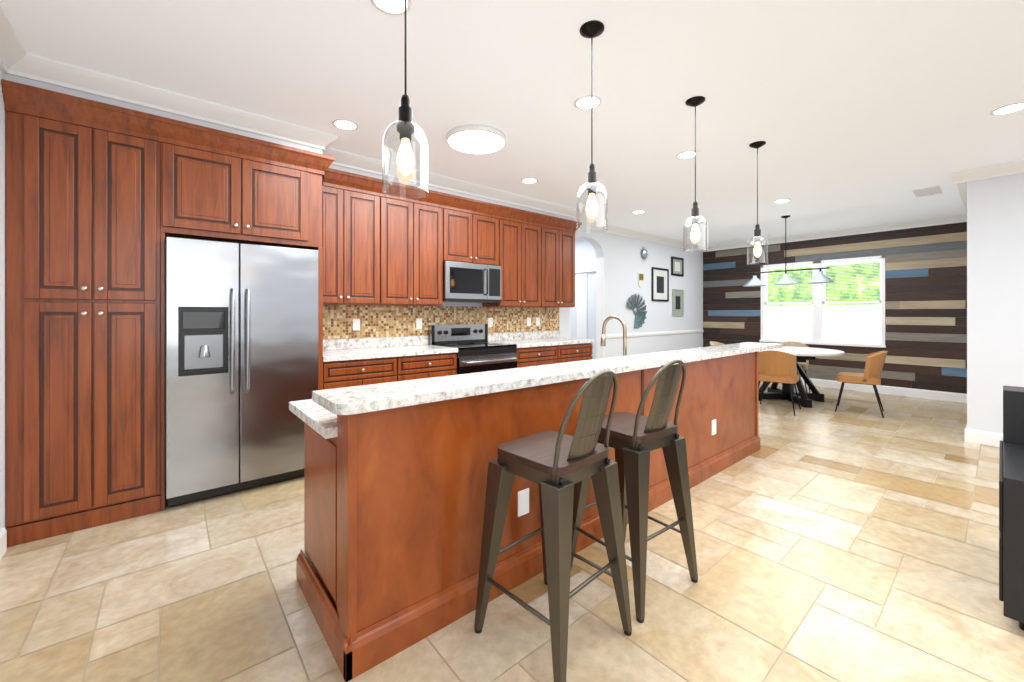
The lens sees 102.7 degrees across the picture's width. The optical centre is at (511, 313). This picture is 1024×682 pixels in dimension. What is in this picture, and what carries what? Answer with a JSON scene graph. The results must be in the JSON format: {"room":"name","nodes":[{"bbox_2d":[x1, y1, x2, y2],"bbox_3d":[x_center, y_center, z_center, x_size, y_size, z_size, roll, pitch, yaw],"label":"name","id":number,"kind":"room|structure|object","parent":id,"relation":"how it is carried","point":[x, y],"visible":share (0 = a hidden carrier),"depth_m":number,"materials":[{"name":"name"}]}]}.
{"room":"dining room and kitchen","nodes":[
{"label":"dining room and kitchen","id":0,"kind":"room"},
{"bbox_2d":[0,67,6,529],"bbox_3d":[-0.970,-0.070,-0.049,0.150,2.740,7.470,0,0,-40],"label":"wall","id":1,"kind":"structure","parent":0,"point":[2,314],"depth_m":2.24,"materials":[{"name":"white paint"}]},
{"bbox_2d":[0,528,6,559],"bbox_3d":[-0.701,1.235,-0.241,0.016,0.130,6.470,0,0,-40],"label":"baseboard","id":2,"kind":"structure","parent":1,"relation":"attached to","point":[3,532],"depth_m":2.20,"materials":[{"name":"white"}]},
{"bbox_2d":[0,5,31,78],"bbox_3d":[-0.837,-1.387,-0.016,0.095,0.107,7.050,0,0,-40],"label":"crown molding","id":3,"kind":"structure","parent":1,"relation":"attached to","point":[16,59],"depth_m":2.20,"materials":[{"name":"white wood"}]},
{"bbox_2d":[5,73,573,220],"bbox_3d":[-1.076,-1.357,4.131,5.052,0.166,0.622,0,0,-40],"label":"soffit","id":4,"kind":"structure","parent":0,"point":[34,83],"depth_m":2.91,"materials":[{"name":"white paint"}]},
{"bbox_2d":[28,54,339,156],"bbox_3d":[-2.065,-1.387,2.837,1.632,0.107,0.095,0,0,-40],"label":"crown molding","id":5,"kind":"structure","parent":4,"relation":"attached to","point":[45,70],"depth_m":2.69,"materials":[{"name":"white wood"}]},
{"bbox_2d":[0,381,1023,681],"bbox_3d":[2.788,1.350,3.168,10.042,0.100,7.582,0,0,-40],"label":"floor","id":6,"kind":"structure","parent":0,"point":[854,537],"depth_m":1.93,"materials":[{"name":"beige tile"}]},
{"bbox_2d":[2,79,334,546],"bbox_3d":[-2.323,0.015,3.037,1.728,2.570,0.696,0,0,-40],"label":"pantry","id":7,"kind":"object","parent":6,"relation":"on","point":[104,201],"visible":0.96,"depth_m":2.50,"materials":[{"name":"brown wood"}]},
{"bbox_2d":[166,237,318,505],"bbox_3d":[-2.075,0.400,3.175,0.924,1.800,0.727,0,0,-40],"label":"fridge","id":8,"kind":"object","parent":6,"relation":"on","point":[242,345],"visible":0.96,"depth_m":2.89,"materials":[{"name":"silver metal"}]},
{"bbox_2d":[323,357,406,389],"bbox_3d":[-1.470,0.847,3.794,0.700,0.905,0.632,0,0,-40],"label":"base cabinet","id":9,"kind":"object","parent":6,"relation":"on","point":[336,374],"depth_m":3.54,"materials":[{"name":"brown wood"}]},
{"bbox_2d":[323,345,457,360],"bbox_3d":[-1.242,0.371,3.974,1.281,0.043,0.648,0,0,-40],"label":"countertop","id":10,"kind":"structure","parent":9,"relation":"on","point":[384,350],"depth_m":3.80,"materials":[{"name":"white stone"}]},
{"bbox_2d":[407,353,456,379],"bbox_3d":[-1.024,0.847,4.166,0.700,0.905,0.632,0,0,-40],"label":"base cabinet","id":11,"kind":"object","parent":6,"relation":"on","point":[435,364],"depth_m":3.97,"materials":[{"name":"brown wood"}]},
{"bbox_2d":[428,324,516,374],"bbox_3d":[-0.423,0.715,4.605,0.774,1.170,0.701,0,0,-40],"label":"range","id":12,"kind":"object","parent":6,"relation":"on","point":[477,352],"visible":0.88,"depth_m":4.56,"materials":[{"name":"silver metal"}]},
{"bbox_2d":[293,348,760,681],"bbox_3d":[0.655,0.828,2.969,3.864,0.944,0.752,0,0,-40],"label":"kitchen island","id":13,"kind":"object","parent":6,"relation":"on","point":[388,558],"depth_m":1.74,"materials":[{"name":"brown wood"}]},
{"bbox_2d":[289,402,328,441],"bbox_3d":[0.580,0.458,3.040,3.880,0.041,0.620,0,0,-40],"label":"island countertop","id":14,"kind":"structure","parent":13,"relation":"on","point":[313,425],"depth_m":1.73,"materials":[{"name":"white stone"}]},
{"bbox_2d":[600,315,626,355],"bbox_3d":[0.834,0.224,3.273,0.116,0.424,0.257,0,0,-40],"label":"faucet","id":15,"kind":"object","parent":14,"relation":"on","point":[603,334],"visible":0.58,"depth_m":3.22,"materials":[{"name":"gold metal"}]},
{"bbox_2d":[313,342,782,417],"bbox_3d":[1.000,0.336,2.962,4.444,0.040,0.340,0,0,-40],"label":"island countertop","id":16,"kind":"structure","parent":13,"relation":"on","point":[344,402],"depth_m":1.93,"materials":[{"name":"white stone"}]},
{"bbox_2d":[515,345,562,367],"bbox_3d":[0.132,0.847,5.133,0.745,0.905,0.632,0,0,-40],"label":"base cabinet","id":17,"kind":"object","parent":6,"relation":"on","point":[546,354],"depth_m":4.90,"materials":[{"name":"brown wood"}]},
{"bbox_2d":[488,337,590,348],"bbox_3d":[0.374,0.371,5.325,1.363,0.043,0.648,0,0,-40],"label":"countertop","id":18,"kind":"structure","parent":17,"relation":"on","point":[532,342],"depth_m":5.12,"materials":[{"name":"white stone"}]},
{"bbox_2d":[474,370,631,681],"bbox_3d":[0.176,0.753,1.661,0.460,1.093,0.489,0,0,-44],"label":"stool","id":19,"kind":"object","parent":6,"relation":"on","point":[555,466],"visible":1,"depth_m":1.57,"materials":[{"name":"dark bronze metal"},{"name":"wood"}]},
{"bbox_2d":[563,341,593,362],"bbox_3d":[0.609,0.847,5.532,0.737,0.905,0.632,0,0,-40],"label":"base cabinet","id":20,"kind":"object","parent":6,"relation":"on","point":[571,353],"depth_m":5.33,"materials":[{"name":"brown wood"}]},
{"bbox_2d":[571,360,697,622],"bbox_3d":[0.594,0.753,2.024,0.460,1.093,0.489,0,0,-37],"label":"stool","id":21,"kind":"object","parent":6,"relation":"on","point":[635,439],"visible":0.94,"depth_m":1.89,"materials":[{"name":"dark gunmetal metal"},{"name":"dark brown wood"}]},
{"bbox_2d":[710,341,725,345],"bbox_3d":[3.589,0.891,6.853,0.500,0.820,0.526,0,0,-40],"label":"dining chair","id":22,"kind":"object","parent":6,"relation":"on","point":[712,343],"visible":0.17,"depth_m":7.04,"materials":[{"name":"beige leather"}]},
{"bbox_2d":[759,350,800,415],"bbox_3d":[3.563,0.891,5.518,0.483,0.820,0.518,0,0,42],"label":"dining chair","id":23,"kind":"object","parent":6,"relation":"on","point":[775,366],"visible":0.92,"depth_m":5.33,"materials":[{"name":"brown leather"}]},
{"bbox_2d":[781,341,809,392],"bbox_3d":[4.671,0.891,6.848,0.483,0.820,0.518,0,0,40],"label":"dining chair","id":24,"kind":"object","parent":6,"relation":"on","point":[804,366],"visible":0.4,"depth_m":6.85,"materials":[{"name":"beige leather"}]},
{"bbox_2d":[759,346,844,407],"bbox_3d":[4.130,0.917,6.128,1.320,0.765,1.320,0,0,-40],"label":"dining table","id":25,"kind":"object","parent":6,"relation":"on","point":[802,354],"visible":0.65,"depth_m":6.05,"materials":[{"name":"white"}]},
{"bbox_2d":[835,351,887,417],"bbox_3d":[4.622,0.891,5.422,0.518,0.820,0.483,0,0,42],"label":"dining chair","id":26,"kind":"object","parent":6,"relation":"on","point":[874,364],"visible":1,"depth_m":5.22,"materials":[{"name":"brown leather"}]},
{"bbox_2d":[999,386,1023,630],"bbox_3d":[3.080,0.850,1.134,0.940,0.900,2.227,0,0,-40],"label":"sofa","id":27,"kind":"object","parent":6,"relation":"on","point":[1011,523],"visible":1,"depth_m":1.68,"materials":[{"name":"black leather"}]},
{"bbox_2d":[0,0,1023,245],"bbox_3d":[1.983,-1.490,4.019,9.900,0.100,9.920,0,0,-40],"label":"ceiling","id":28,"kind":"structure","parent":0,"point":[860,112],"depth_m":2.58,"materials":[{"name":"white paint"}]},
{"bbox_2d":[332,119,357,130],"bbox_3d":[-1.270,-1.437,3.123,0.186,0.006,0.186,0,0,-40],"label":"recessed light","id":29,"kind":"object","parent":28,"relation":"in","point":[345,124],"visible":1,"depth_m":3.11,"materials":[{"name":"white plastic"}]},
{"bbox_2d":[371,0,411,15],"bbox_3d":[-0.557,-1.437,1.881,0.186,0.006,0.186,0,0,-40],"label":"recessed light","id":30,"kind":"object","parent":28,"relation":"in","point":[394,7],"visible":0.94,"depth_m":1.91,"materials":[{"name":"white plastic"}]},
{"bbox_2d":[382,0,428,198],"bbox_3d":[-0.370,-0.929,1.424,0.159,1.019,0.159,0,0,-40],"label":"pendant light","id":31,"kind":"object","parent":28,"relation":"hanging from","point":[405,129],"visible":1,"depth_m":1.41,"materials":[{"name":"clear glass"}]},
{"bbox_2d":[323,150,586,220],"bbox_3d":[-0.363,-1.387,4.644,3.490,0.107,0.150,0,0,-40],"label":"crown molding","id":32,"kind":"structure","parent":28,"relation":"attached to","point":[346,159],"depth_m":4.43,"materials":[{"name":"white wood"}]},
{"bbox_2d":[447,124,505,153],"bbox_3d":[-0.291,-1.405,3.355,0.480,0.068,0.480,0,0,-40],"label":"flush-mount light","id":33,"kind":"object","parent":28,"relation":"attached to","point":[476,139],"visible":1,"depth_m":3.26,"materials":[{"name":"white plastic"}]},
{"bbox_2d":[521,178,537,183],"bbox_3d":[0.189,-1.437,4.434,0.186,0.006,0.186,0,0,-40],"label":"recessed light","id":34,"kind":"object","parent":28,"relation":"in","point":[529,180],"visible":1,"depth_m":4.42,"materials":[{"name":"white plastic"}]},
{"bbox_2d":[574,95,601,109],"bbox_3d":[0.518,-1.437,2.793,0.186,0.006,0.186,0,0,-40],"label":"recessed light","id":35,"kind":"object","parent":28,"relation":"in","point":[583,102],"visible":0.98,"depth_m":2.79,"materials":[{"name":"white plastic"}]},
{"bbox_2d":[576,20,607,232],"bbox_3d":[0.404,-0.929,2.072,0.159,1.019,0.159,0,0,-40],"label":"pendant light","id":36,"kind":"object","parent":28,"relation":"hanging from","point":[592,29],"visible":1,"depth_m":2.06,"materials":[{"name":"clear glass"}]},
{"bbox_2d":[632,210,645,213],"bbox_3d":[1.794,-1.437,5.803,0.186,0.006,0.186,0,0,-40],"label":"recessed light","id":37,"kind":"object","parent":28,"relation":"in","point":[638,212],"visible":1,"depth_m":5.82,"materials":[{"name":"white plastic"}]},
{"bbox_2d":[676,151,697,158],"bbox_3d":[1.587,-1.437,3.714,0.186,0.006,0.186,0,0,-40],"label":"recessed light","id":38,"kind":"object","parent":28,"relation":"in","point":[686,154],"visible":0.9,"depth_m":3.70,"materials":[{"name":"white plastic"}]},
{"bbox_2d":[683,96,707,252],"bbox_3d":[1.240,-0.929,2.772,0.159,1.019,0.159,0,0,-40],"label":"pendant light","id":39,"kind":"object","parent":28,"relation":"hanging from","point":[695,101],"visible":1,"depth_m":2.76,"materials":[{"name":"clear glass"}]},
{"bbox_2d":[747,141,767,264],"bbox_3d":[2.084,-0.929,3.478,0.159,1.019,0.159,0,0,-40],"label":"pendant light","id":40,"kind":"object","parent":28,"relation":"hanging from","point":[757,237],"visible":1,"depth_m":3.46,"materials":[{"name":"clear glass"}]},
{"bbox_2d":[773,199,790,202],"bbox_3d":[3.447,-1.437,5.231,0.186,0.006,0.186,0,0,-40],"label":"recessed light","id":41,"kind":"object","parent":28,"relation":"in","point":[781,200],"visible":0.94,"depth_m":5.20,"materials":[{"name":"white plastic"}]},
{"bbox_2d":[744,215,833,286],"bbox_3d":[4.053,-0.934,6.064,0.310,1.009,1.150,0,0,-40],"label":"chandelier","id":42,"kind":"object","parent":28,"relation":"hanging from","point":[818,278],"visible":1,"depth_m":6.01,"materials":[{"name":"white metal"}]},
{"bbox_2d":[912,186,942,196],"bbox_3d":[4.894,-1.431,4.825,0.400,0.016,0.220,0,0,-40],"label":"ceiling vent","id":43,"kind":"object","parent":28,"relation":"in","point":[928,191],"visible":1,"depth_m":4.79,"materials":[{"name":"white plastic"}]},
{"bbox_2d":[990,102,1023,114],"bbox_3d":[3.500,-1.437,2.876,0.186,0.006,0.186,0,0,-40],"label":"recessed light","id":44,"kind":"object","parent":28,"relation":"in","point":[1011,108],"visible":1,"depth_m":2.88,"materials":[{"name":"white plastic"}]},
{"bbox_2d":[322,180,702,357],"bbox_3d":[0.421,-0.070,5.887,9.900,2.740,0.150,0,0,-40],"label":"wall","id":45,"kind":"structure","parent":0,"point":[625,263],"depth_m":7.41,"materials":[{"name":"white paint"}]},
{"bbox_2d":[322,180,353,304],"bbox_3d":[-1.709,-0.621,3.775,0.309,1.070,0.352,0,0,-40],"label":"upper cabinet","id":46,"kind":"object","parent":45,"relation":"attached to","point":[337,199],"depth_m":3.68,"materials":[{"name":"brown wood"}]},
{"bbox_2d":[346,184,389,304],"bbox_3d":[-1.501,-0.621,3.949,0.454,1.070,0.352,0,0,-40],"label":"upper cabinet","id":47,"kind":"object","parent":45,"relation":"attached to","point":[380,246],"depth_m":3.87,"materials":[{"name":"brown wood"}]},
{"bbox_2d":[390,192,449,305],"bbox_3d":[-1.107,-0.621,4.279,0.806,1.070,0.352,0,0,-40],"label":"upper cabinet","id":48,"kind":"object","parent":45,"relation":"attached to","point":[419,229],"depth_m":4.17,"materials":[{"name":"brown wood"}]},
{"bbox_2d":[323,329,558,348],"bbox_3d":[-0.616,0.300,4.899,3.428,0.100,0.027,0,0,-40],"label":"backsplash","id":49,"kind":"structure","parent":45,"relation":"attached to","point":[336,342],"depth_m":4.36,"materials":[{"name":"white stone"}]},
{"bbox_2d":[450,204,501,267],"bbox_3d":[-0.552,-0.859,4.743,0.759,0.593,0.352,0,0,-40],"label":"upper cabinet","id":50,"kind":"object","parent":45,"relation":"attached to","point":[475,236],"depth_m":4.63,"materials":[{"name":"brown wood"}]},
{"bbox_2d":[443,261,500,302],"bbox_3d":[-0.518,-0.344,4.703,0.752,0.428,0.428,0,0,-40],"label":"microwave","id":51,"kind":"object","parent":50,"relation":"attached to","point":[463,282],"visible":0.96,"depth_m":4.54,"materials":[{"name":"silver metal"}]},
{"bbox_2d":[482,216,545,307],"bbox_3d":[0.004,-0.621,5.208,0.810,1.070,0.352,0,0,-40],"label":"upper cabinet","id":52,"kind":"object","parent":45,"relation":"attached to","point":[523,270],"depth_m":5.09,"materials":[{"name":"brown wood"}]},
{"bbox_2d":[546,224,577,307],"bbox_3d":[0.498,-0.621,5.622,0.720,1.070,0.352,0,0,-40],"label":"upper cabinet","id":53,"kind":"object","parent":45,"relation":"attached to","point":[560,242],"depth_m":5.53,"materials":[{"name":"brown wood"}]},
{"bbox_2d":[596,257,603,358],"bbox_3d":[1.139,0.190,6.486,0.832,2.220,0.152,0,0,-40],"label":"trim","id":54,"kind":"structure","parent":45,"relation":"attached to","point":[599,299],"depth_m":6.75,"materials":[{"name":"white"}]},
{"bbox_2d":[627,294,646,328],"bbox_3d":[2.208,-0.041,7.248,0.612,0.617,0.043,0,0,-40],"label":"artwork","id":55,"kind":"object","parent":45,"relation":"attached to","point":[640,316],"visible":1,"depth_m":7.29,"materials":[{"name":"teal metal"}]},
{"bbox_2d":[638,273,643,287],"bbox_3d":[2.317,-0.590,7.360,0.170,0.260,0.016,0,0,-40],"label":"shield","id":56,"kind":"object","parent":45,"relation":"attached to","point":[640,279],"visible":0.98,"depth_m":7.34,"materials":[{"name":"white"}]},
{"bbox_2d":[579,220,707,251],"bbox_3d":[0.507,-1.387,5.783,9.600,0.107,0.120,0,0,-40],"label":"crown molding","id":57,"kind":"structure","parent":45,"relation":"attached to","point":[612,229],"depth_m":7.26,"materials":[{"name":"white wood"}]},
{"bbox_2d":[641,248,647,258],"bbox_3d":[2.398,-1.080,7.420,0.310,0.310,0.024,0,0,-40],"label":"sunburst mirror","id":58,"kind":"object","parent":45,"relation":"attached to","point":[644,254],"visible":0.98,"depth_m":7.41,"materials":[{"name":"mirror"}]},
{"bbox_2d":[606,329,702,338],"bbox_3d":[2.828,0.380,7.786,3.430,0.070,0.026,0,0,-40],"label":"trim","id":59,"kind":"structure","parent":45,"relation":"attached to","point":[609,336],"depth_m":7.60,"materials":[{"name":"white"}]},
{"bbox_2d":[651,267,668,301],"bbox_3d":[2.817,-0.545,7.776,0.580,0.630,0.022,0,0,-40],"label":"framed art","id":60,"kind":"object","parent":45,"relation":"attached to","point":[659,284],"visible":0.96,"depth_m":7.76,"materials":[{"name":"black plastic"}]},
{"bbox_2d":[671,256,683,276],"bbox_3d":[3.307,-0.935,8.187,0.460,0.370,0.022,0,0,-40],"label":"framed art","id":61,"kind":"object","parent":45,"relation":"attached to","point":[677,266],"visible":1,"depth_m":8.19,"materials":[{"name":"black plastic"}]},
{"bbox_2d":[672,289,683,315],"bbox_3d":[3.323,-0.215,8.200,0.420,0.530,0.022,0,0,-40],"label":"framed art","id":62,"kind":"object","parent":45,"relation":"attached to","point":[677,302],"visible":1,"depth_m":8.19,"materials":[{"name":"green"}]},
{"bbox_2d":[570,238,596,358],"bbox_3d":[0.304,-0.020,7.484,2.030,2.840,2.450,0,0,-40],"label":"wall","id":63,"kind":"structure","parent":0,"point":[583,318],"depth_m":7.56,"materials":[{"name":"white paint"}]},
{"bbox_2d":[703,222,966,393],"bbox_3d":[5.473,-0.070,7.444,0.151,2.740,3.945,0,0,-40],"label":"wall","id":64,"kind":"structure","parent":0,"point":[918,311],"depth_m":6.53,"materials":[{"name":"brown wood"}]},
{"bbox_2d":[759,255,885,347],"bbox_3d":[5.507,-0.195,7.372,0.192,1.494,1.840,0,0,-40],"label":"window unit","id":65,"kind":"structure","parent":64,"relation":"in","point":[819,319],"depth_m":7.28,"materials":[{"name":"white"}]},
{"bbox_2d":[708,214,966,251],"bbox_3d":[5.418,-1.387,7.319,0.095,0.107,3.825,0,0,-40],"label":"crown molding","id":66,"kind":"structure","parent":64,"relation":"attached to","point":[951,219],"depth_m":6.91,"materials":[{"name":"white"}]},
{"bbox_2d":[795,377,966,402],"bbox_3d":[5.404,1.235,7.386,0.028,0.130,3.945,0,0,-40],"label":"baseboard","id":67,"kind":"structure","parent":64,"relation":"attached to","point":[920,393],"depth_m":6.51,"materials":[{"name":"white wood"}]},
{"bbox_2d":[967,173,1023,433],"bbox_3d":[5.711,-0.070,2.969,0.150,2.740,3.225,0,0,-40],"label":"wall","id":68,"kind":"structure","parent":0,"point":[995,285],"depth_m":3.99,"materials":[{"name":"white paint"}]},
{"bbox_2d":[957,185,966,220],"bbox_3d":[5.582,-1.387,5.024,2.550,0.107,0.095,0,0,-40],"label":"crown molding","id":69,"kind":"structure","parent":68,"relation":"attached to","point":[962,189],"depth_m":4.89,"materials":[{"name":"white wood"}]},
{"bbox_2d":[965,428,1002,446],"bbox_3d":[5.633,1.235,2.933,0.016,0.130,3.211,0,0,-40],"label":"baseboard","id":70,"kind":"structure","parent":68,"relation":"attached to","point":[983,437],"depth_m":4.06,"materials":[{"name":"white wood"}]},
{"bbox_2d":[953,159,1023,184],"bbox_3d":[5.548,-1.387,2.973,0.095,0.107,3.200,0,0,-40],"label":"crown molding","id":71,"kind":"structure","parent":68,"relation":"attached to","point":[961,177],"depth_m":4.02,"materials":[{"name":"white"}]},
{"label":"outside","id":72,"kind":"structure","parent":0,"visible":0},
{"bbox_2d":[767,262,879,305],"bbox_3d":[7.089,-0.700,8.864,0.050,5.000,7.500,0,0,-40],"label":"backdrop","id":73,"kind":"structure","parent":72,"point":[871,295],"depth_m":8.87,"materials":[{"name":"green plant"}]}
]}

